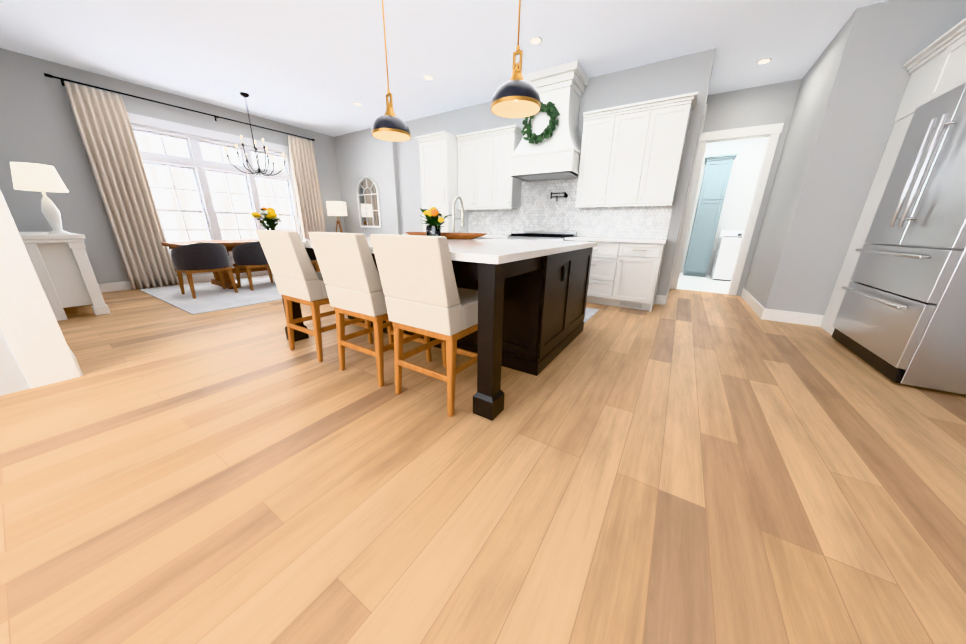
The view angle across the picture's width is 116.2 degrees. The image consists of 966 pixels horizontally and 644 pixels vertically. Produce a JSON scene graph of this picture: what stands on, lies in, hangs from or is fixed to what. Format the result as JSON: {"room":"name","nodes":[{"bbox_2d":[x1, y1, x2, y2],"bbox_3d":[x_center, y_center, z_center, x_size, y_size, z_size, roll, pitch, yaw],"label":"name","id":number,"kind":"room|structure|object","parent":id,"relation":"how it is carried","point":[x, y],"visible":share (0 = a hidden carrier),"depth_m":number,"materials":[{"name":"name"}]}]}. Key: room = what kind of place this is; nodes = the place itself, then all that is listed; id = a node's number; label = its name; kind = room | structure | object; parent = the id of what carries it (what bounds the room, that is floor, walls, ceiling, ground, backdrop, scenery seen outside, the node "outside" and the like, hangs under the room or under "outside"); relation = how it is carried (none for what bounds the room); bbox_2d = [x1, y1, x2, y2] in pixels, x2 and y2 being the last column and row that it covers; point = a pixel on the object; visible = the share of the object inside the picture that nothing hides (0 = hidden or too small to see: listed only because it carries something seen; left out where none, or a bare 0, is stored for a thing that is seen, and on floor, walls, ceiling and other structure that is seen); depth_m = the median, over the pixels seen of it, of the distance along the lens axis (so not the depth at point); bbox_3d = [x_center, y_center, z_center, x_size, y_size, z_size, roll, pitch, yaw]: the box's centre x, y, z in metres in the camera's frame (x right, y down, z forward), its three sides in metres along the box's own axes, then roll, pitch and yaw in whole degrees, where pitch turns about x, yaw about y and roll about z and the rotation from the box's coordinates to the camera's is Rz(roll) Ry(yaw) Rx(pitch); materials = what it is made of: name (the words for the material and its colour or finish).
{"room":"dining room and kitchen","nodes":[
{"label":"dining room and kitchen","id":0,"kind":"room"},
{"bbox_2d":[0,344,23,395],"bbox_3d":[-3.957,-0.617,0.161,0.150,3.080,3.450,12,20,31],"label":"wall","id":1,"kind":"structure","parent":0,"point":[9,382],"depth_m":1.90,"materials":[{"name":"grey paint"}]},
{"bbox_2d":[0,180,30,389],"bbox_3d":[-4.594,-1.404,2.628,4.020,3.080,0.200,12,20,31],"label":"wall","id":2,"kind":"structure","parent":0,"point":[3,340],"depth_m":1.95,"materials":[{"name":"grey paint"}]},
{"bbox_2d":[0,190,82,377],"bbox_3d":[-4.532,-1.325,2.745,4.032,2.860,0.016,12,20,31],"label":"door frame","id":3,"kind":"structure","parent":2,"relation":"attached to","point":[7,224],"depth_m":1.91,"materials":[{"name":"white wood"}]},
{"bbox_2d":[0,48,343,283],"bbox_3d":[-5.028,-2.383,5.715,0.150,3.080,5.180,12,20,31],"label":"wall","id":4,"kind":"structure","parent":0,"point":[38,125],"depth_m":4.31,"materials":[{"name":"grey paint"}]},
{"bbox_2d":[44,73,314,140],"bbox_3d":[-4.802,-3.658,5.378,0.153,0.081,3.550,12,20,31],"label":"curtain rod","id":5,"kind":"object","parent":4,"relation":"attached to","point":[63,80],"visible":0.88,"depth_m":4.75,"materials":[{"name":"black metal"}]},
{"bbox_2d":[64,81,177,289],"bbox_3d":[-5.504,-1.939,4.666,0.135,2.828,0.546,12,20,31],"label":"curtain","id":6,"kind":"object","parent":5,"relation":"hanging from","point":[103,123],"visible":1,"depth_m":4.60,"materials":[{"name":"beige fabric"}]},
{"bbox_2d":[287,135,325,237],"bbox_3d":[-3.973,-2.635,6.942,0.145,2.828,0.566,12,20,31],"label":"curtain","id":7,"kind":"object","parent":5,"relation":"hanging from","point":[305,176],"visible":0.71,"depth_m":6.78,"materials":[{"name":"beige fabric"}]},
{"bbox_2d":[98,270,271,292],"bbox_3d":[-4.943,-0.982,6.166,0.016,0.140,4.910,12,20,31],"label":"baseboard","id":8,"kind":"structure","parent":4,"relation":"attached to","point":[124,285],"depth_m":5.45,"materials":[{"name":"white wood"}]},
{"bbox_2d":[127,112,302,259],"bbox_3d":[-4.901,-2.428,5.864,0.195,2.220,2.620,12,20,31],"label":"window","id":9,"kind":"structure","parent":4,"relation":"in","point":[193,137],"depth_m":5.58,"materials":[{"name":"white wood"}]},
{"bbox_2d":[0,0,888,136],"bbox_3d":[-0.666,-3.054,3.085,9.950,0.340,13.270,12,20,31],"label":"ceiling","id":10,"kind":"structure","parent":0,"point":[318,66],"depth_m":3.50,"materials":[{"name":"white paint"}]},
{"bbox_2d":[225,92,285,175],"bbox_3d":[-3.907,-3.150,5.101,0.848,1.215,0.738,12,20,31],"label":"chandelier","id":11,"kind":"object","parent":10,"relation":"hanging from","point":[244,95],"visible":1,"depth_m":5.14,"materials":[{"name":"black metal"}]},
{"bbox_2d":[372,0,410,141],"bbox_3d":[-0.791,-2.234,2.444,0.330,1.279,0.330,12,20,31],"label":"pendant light","id":12,"kind":"object","parent":10,"relation":"hanging from","point":[389,125],"visible":1,"depth_m":2.53,"materials":[{"name":"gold metal"}]},
{"bbox_2d":[423,75,432,79],"bbox_3d":[-0.778,-3.483,4.290,0.142,0.006,0.142,8,19,22],"label":"recessed light","id":13,"kind":"object","parent":10,"relation":"in","point":[426,77],"depth_m":4.28,"materials":[{"name":"white"}]},
{"bbox_2d":[491,0,540,117],"bbox_3d":[0.225,-2.018,1.804,0.330,1.279,0.330,12,20,31],"label":"pendant light","id":14,"kind":"object","parent":10,"relation":"hanging from","point":[516,95],"visible":1,"depth_m":1.91,"materials":[{"name":"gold metal"}]},
{"bbox_2d":[529,37,541,44],"bbox_3d":[0.598,-3.186,3.408,0.142,0.006,0.142,-3,18,-12],"label":"recessed light","id":15,"kind":"object","parent":10,"relation":"in","point":[535,40],"depth_m":3.40,"materials":[{"name":"white"}]},
{"bbox_2d":[757,58,771,63],"bbox_3d":[3.509,-3.254,3.757,0.142,0.006,0.142,8,19,22],"label":"recessed light","id":16,"kind":"object","parent":10,"relation":"in","point":[763,61],"depth_m":3.75,"materials":[{"name":"white"}]},
{"bbox_2d":[0,274,965,643],"bbox_3d":[-1.481,0.235,2.860,9.950,0.100,10.410,12,20,31],"label":"floor","id":17,"kind":"structure","parent":0,"point":[684,466],"depth_m":1.26,"materials":[{"name":"brown wood"}]},
{"bbox_2d":[19,232,109,320],"bbox_3d":[-5.266,-0.628,3.739,1.640,0.915,0.440,12,20,31],"label":"console","id":18,"kind":"object","parent":17,"relation":"on","point":[63,269],"visible":0.79,"depth_m":3.34,"materials":[{"name":"white wood"}]},
{"bbox_2d":[10,162,69,233],"bbox_3d":[-4.679,-1.303,3.226,0.340,0.694,0.340,12,20,31],"label":"light","id":19,"kind":"object","parent":18,"relation":"on","point":[43,178],"visible":1,"depth_m":3.13,"materials":[{"name":"white"}]},
{"bbox_2d":[139,275,281,314],"bbox_3d":[-3.585,-0.743,5.682,2.520,0.012,3.540,12,20,31],"label":"dining rug","id":20,"kind":"object","parent":17,"relation":"on","point":[210,297],"visible":0.43,"depth_m":4.56,"materials":[{"name":"grey fabric"}]},
{"bbox_2d":[171,243,237,298],"bbox_3d":[-4.215,-0.810,4.556,0.595,0.775,0.634,12,20,31],"label":"dining chair","id":21,"kind":"object","parent":20,"relation":"on","point":[188,260],"visible":1,"depth_m":4.32,"materials":[{"name":"black fabric"}]},
{"bbox_2d":[161,239,315,288],"bbox_3d":[-4.048,-1.195,5.823,1.000,0.753,2.750,12,20,31],"label":"dining table","id":22,"kind":"object","parent":20,"relation":"on","point":[229,245],"visible":0.27,"depth_m":5.05,"materials":[{"name":"brown wood"}]},
{"bbox_2d":[251,207,281,229],"bbox_3d":[-3.951,-1.827,5.608,0.518,0.580,0.499,12,20,31],"label":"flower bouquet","id":23,"kind":"object","parent":22,"relation":"on","point":[270,216],"visible":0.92,"depth_m":5.52,"materials":[{"name":"yellow plant"}]},
{"bbox_2d":[232,241,272,290],"bbox_3d":[-3.826,-0.987,5.136,0.595,0.775,0.634,12,20,31],"label":"dining chair","id":24,"kind":"object","parent":20,"relation":"on","point":[248,256],"visible":0.62,"depth_m":4.85,"materials":[{"name":"black fabric"}]},
{"bbox_2d":[310,259,320,271],"bbox_3d":[-3.470,-1.149,5.667,0.595,0.775,0.634,12,20,31],"label":"dining chair","id":25,"kind":"object","parent":20,"relation":"on","point":[316,263],"visible":0.04,"depth_m":5.76,"materials":[{"name":"brown wood"}]},
{"bbox_2d":[256,230,372,361],"bbox_3d":[-1.379,-0.251,2.560,0.480,1.010,0.603,12,20,31],"label":"stool","id":26,"kind":"object","parent":17,"relation":"on","point":[298,278],"visible":0.69,"depth_m":2.30,"materials":[{"name":"beige fabric"}]},
{"bbox_2d":[326,201,346,232],"bbox_3d":[-3.476,-2.111,7.426,0.494,1.583,0.489,12,20,31],"label":"tripod floor lamp","id":27,"kind":"object","parent":17,"relation":"on","point":[336,208],"visible":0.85,"depth_m":7.08,"materials":[{"name":"white fabric"}]},
{"bbox_2d":[308,232,430,386],"bbox_3d":[-0.767,-0.129,2.200,0.480,1.010,0.603,12,20,31],"label":"stool","id":28,"kind":"object","parent":17,"relation":"on","point":[350,274],"visible":0.75,"depth_m":1.94,"materials":[{"name":"beige fabric"}]},
{"bbox_2d":[370,234,477,416],"bbox_3d":[-0.254,-0.023,1.887,0.480,1.010,0.603,12,20,31],"label":"stool","id":29,"kind":"object","parent":17,"relation":"on","point":[424,294],"visible":0.77,"depth_m":1.63,"materials":[{"name":"beige fabric"}]},
{"bbox_2d":[281,248,592,420],"bbox_3d":[-0.390,-0.295,2.944,2.312,0.890,1.921,12,20,31],"label":"kitchen island","id":30,"kind":"object","parent":17,"relation":"on","point":[532,297],"depth_m":2.19,"materials":[{"name":"black wood"}]},
{"bbox_2d":[301,237,596,263],"bbox_3d":[-0.395,-0.735,2.792,2.370,0.040,1.970,12,20,31],"label":"island countertop","id":31,"kind":"structure","parent":30,"relation":"on","point":[477,250],"depth_m":1.94,"materials":[{"name":"white stone"}]},
{"bbox_2d":[420,207,450,235],"bbox_3d":[-0.468,-0.953,2.913,0.321,0.300,0.256,12,20,31],"label":"vase","id":32,"kind":"object","parent":31,"relation":"on","point":[433,219],"visible":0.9,"depth_m":2.86,"materials":[{"name":"clear glass"}]},
{"bbox_2d":[405,232,486,238],"bbox_3d":[-0.406,-0.920,3.209,0.894,0.062,0.378,12,20,31],"label":"wooden dough bowl","id":33,"kind":"object","parent":31,"relation":"on","point":[461,235],"visible":0.62,"depth_m":3.09,"materials":[{"name":"brown wood"}]},
{"bbox_2d":[415,131,467,232],"bbox_3d":[-0.752,-2.050,5.746,0.670,2.545,0.667,12,20,31],"label":"pantry cabinet","id":34,"kind":"object","parent":17,"relation":"on","point":[438,151],"visible":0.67,"depth_m":5.32,"materials":[{"name":"white wood"}]},
{"bbox_2d":[507,231,576,240],"bbox_3d":[0.923,-0.956,4.919,0.919,1.000,0.713,12,20,31],"label":"range","id":35,"kind":"object","parent":17,"relation":"on","point":[543,235],"visible":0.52,"depth_m":4.66,"materials":[{"name":"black metal"}]},
{"bbox_2d":[583,308,598,322],"bbox_3d":[0.508,-0.262,4.349,2.100,0.008,0.700,12,20,31],"label":"runner rug","id":36,"kind":"object","parent":17,"relation":"on","point":[590,313],"visible":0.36,"depth_m":3.90,"materials":[{"name":"grey fabric"}]},
{"bbox_2d":[564,238,617,304],"bbox_3d":[1.688,-0.769,4.545,0.808,0.890,0.595,12,20,31],"label":"base cabinet","id":37,"kind":"object","parent":17,"relation":"on","point":[601,277],"depth_m":4.22,"materials":[{"name":"white wood"}]},
{"bbox_2d":[610,242,665,312],"bbox_3d":[2.186,-0.666,4.240,0.506,0.890,0.597,12,20,31],"label":"base cabinet","id":38,"kind":"object","parent":17,"relation":"on","point":[625,272],"depth_m":4.00,"materials":[{"name":"white wood"}]},
{"bbox_2d":[478,234,508,237],"bbox_3d":[0.053,-1.545,5.385,1.218,0.040,0.627,12,20,31],"label":"countertop","id":39,"kind":"structure","parent":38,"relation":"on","point":[487,235],"depth_m":4.97,"materials":[{"name":"white stone"}]},
{"bbox_2d":[566,238,667,241],"bbox_3d":[1.880,-1.169,4.274,1.270,0.040,0.627,12,20,31],"label":"countertop","id":40,"kind":"structure","parent":38,"relation":"on","point":[567,239],"depth_m":4.05,"materials":[{"name":"white stone"}]},
{"bbox_2d":[820,114,913,334],"bbox_3d":[4.071,-0.813,2.833,0.636,2.067,0.512,12,20,31],"label":"tall cabinet","id":41,"kind":"object","parent":17,"relation":"on","point":[898,133],"depth_m":3.03,"materials":[{"name":"white wood"}]},
{"bbox_2d":[832,82,965,394],"bbox_3d":[3.557,-0.623,2.193,0.779,2.035,1.160,12,20,31],"label":"refrigerator","id":42,"kind":"object","parent":17,"relation":"on","point":[901,316],"visible":1,"depth_m":2.17,"materials":[{"name":"silver metal"}]},
{"bbox_2d":[336,48,715,303],"bbox_3d":[-0.479,-2.386,5.934,7.580,3.080,0.230,12,20,31],"label":"wall","id":43,"kind":"structure","parent":0,"point":[394,167],"depth_m":5.34,"materials":[{"name":"grey paint"}]},
{"bbox_2d":[357,177,381,227],"bbox_3d":[-2.717,-2.829,7.136,0.767,1.126,0.030,12,20,31],"label":"wall mirror","id":44,"kind":"object","parent":43,"relation":"attached to","point":[368,200],"visible":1,"depth_m":7.14,"materials":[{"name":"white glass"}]},
{"bbox_2d":[456,125,524,209],"bbox_3d":[0.111,-2.572,5.194,1.155,1.195,0.387,12,20,31],"label":"upper cabinet","id":45,"kind":"object","parent":43,"relation":"attached to","point":[486,180],"visible":1,"depth_m":5.06,"materials":[{"name":"white wood"}]},
{"bbox_2d":[510,60,588,180],"bbox_3d":[0.983,-2.817,4.386,0.955,1.280,0.625,12,20,31],"label":"range hood","id":46,"kind":"object","parent":43,"relation":"attached to","point":[557,154],"visible":0.69,"depth_m":4.17,"materials":[{"name":"white painted wood"}]},
{"bbox_2d":[521,101,559,143],"bbox_3d":[0.791,-2.780,4.194,0.560,0.550,0.170,12,20,31],"label":"wreath","id":47,"kind":"object","parent":46,"relation":"attached to","point":[549,108],"visible":0.83,"depth_m":4.16,"materials":[{"name":"green plant"}]},
{"bbox_2d":[468,178,672,238],"bbox_3d":[1.146,-1.866,4.947,3.393,0.864,0.012,12,20,31],"label":"tile backsplash","id":48,"kind":"structure","parent":43,"relation":"attached to","point":[539,209],"depth_m":4.83,"materials":[{"name":"white tile"}]},
{"bbox_2d":[550,192,567,200],"bbox_3d":[1.199,-1.989,4.784,0.261,0.140,0.139,12,20,31],"label":"pot filler","id":49,"kind":"object","parent":48,"relation":"attached to","point":[565,195],"visible":1,"depth_m":4.76,"materials":[{"name":"black metal"}]},
{"bbox_2d":[575,112,622,207],"bbox_3d":[1.659,-2.251,4.286,0.473,1.111,0.335,12,20,31],"label":"upper cabinet","id":50,"kind":"object","parent":43,"relation":"attached to","point":[600,137],"depth_m":4.14,"materials":[{"name":"white wood"}]},
{"bbox_2d":[611,96,694,206],"bbox_3d":[2.124,-2.155,4.004,0.883,1.111,0.335,12,20,31],"label":"upper cabinet","id":51,"kind":"object","parent":43,"relation":"attached to","point":[631,155],"depth_m":3.82,"materials":[{"name":"white wood"}]},
{"bbox_2d":[668,88,711,286],"bbox_3d":[3.121,-1.955,4.731,0.160,3.080,1.470,12,20,31],"label":"wall","id":52,"kind":"structure","parent":0,"point":[706,114],"depth_m":4.79,"materials":[{"name":"grey paint"}]},
{"bbox_2d":[677,273,730,293],"bbox_3d":[4.775,-0.846,6.575,2.600,0.100,2.860,12,20,31],"label":"floor","id":53,"kind":"structure","parent":0,"point":[707,283],"depth_m":6.15,"materials":[{"name":"white tile"}]},
{"bbox_2d":[683,154,737,276],"bbox_3d":[5.220,-2.392,7.037,0.560,2.585,0.625,12,20,31],"label":"tall cabinet","id":54,"kind":"object","parent":53,"relation":"on","point":[716,176],"visible":1,"depth_m":6.80,"materials":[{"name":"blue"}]},
{"bbox_2d":[711,230,743,280],"bbox_3d":[5.613,-1.476,6.684,0.680,1.060,0.670,12,20,31],"label":"washing machine","id":55,"kind":"object","parent":53,"relation":"on","point":[727,251],"visible":0.65,"depth_m":6.56,"materials":[{"name":"white"}]},
{"bbox_2d":[672,79,799,295],"bbox_3d":[3.995,-2.016,4.964,1.050,3.080,0.120,12,20,31],"label":"wall","id":56,"kind":"structure","parent":0,"point":[766,104],"depth_m":4.82,"materials":[{"name":"grey paint"}]},
{"bbox_2d":[740,2,883,310],"bbox_3d":[4.058,-1.709,3.991,0.160,3.080,1.770,12,20,31],"label":"wall","id":57,"kind":"structure","parent":0,"point":[834,110],"depth_m":3.45,"materials":[{"name":"grey paint"}]},
{"bbox_2d":[664,104,783,319],"bbox_3d":[3.540,-1.561,4.374,1.074,2.555,1.786,12,20,31],"label":"door frame","id":58,"kind":"structure","parent":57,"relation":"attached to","point":[773,131],"depth_m":4.76,"materials":[{"name":"white wood"}]},
{"bbox_2d":[784,0,965,314],"bbox_3d":[4.109,-1.409,3.042,0.960,3.080,0.150,12,20,31],"label":"wall","id":59,"kind":"structure","parent":0,"point":[906,28],"depth_m":3.01,"materials":[{"name":"grey paint"}]},
{"bbox_2d":[764,308,823,326],"bbox_3d":[3.990,0.002,3.451,1.130,0.140,0.019,12,20,31],"label":"baseboard","id":60,"kind":"structure","parent":59,"relation":"attached to","point":[769,314],"depth_m":3.61,"materials":[{"name":"white wood"}]},
{"bbox_2d":[894,42,943,121],"bbox_3d":[4.058,-1.995,2.439,0.664,0.423,0.579,12,20,31],"label":"upper cabinet","id":61,"kind":"object","parent":59,"relation":"attached to","point":[921,74],"depth_m":2.65,"materials":[{"name":"white wood"}]},
{"bbox_2d":[920,26,965,105],"bbox_3d":[3.604,-1.789,1.764,0.664,0.423,1.220,12,20,31],"label":"upper cabinet","id":62,"kind":"object","parent":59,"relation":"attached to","point":[936,68],"depth_m":2.31,"materials":[{"name":"white wood"}]},
{"label":"outside","id":63,"kind":"structure","parent":0,"visible":0},
{"bbox_2d":[135,132,294,241],"bbox_3d":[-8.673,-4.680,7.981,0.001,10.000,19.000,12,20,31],"label":"window panes","id":64,"kind":"structure","parent":63,"point":[158,176],"depth_m":8.99,"materials":[{"name":"clear glass"}]}
]}

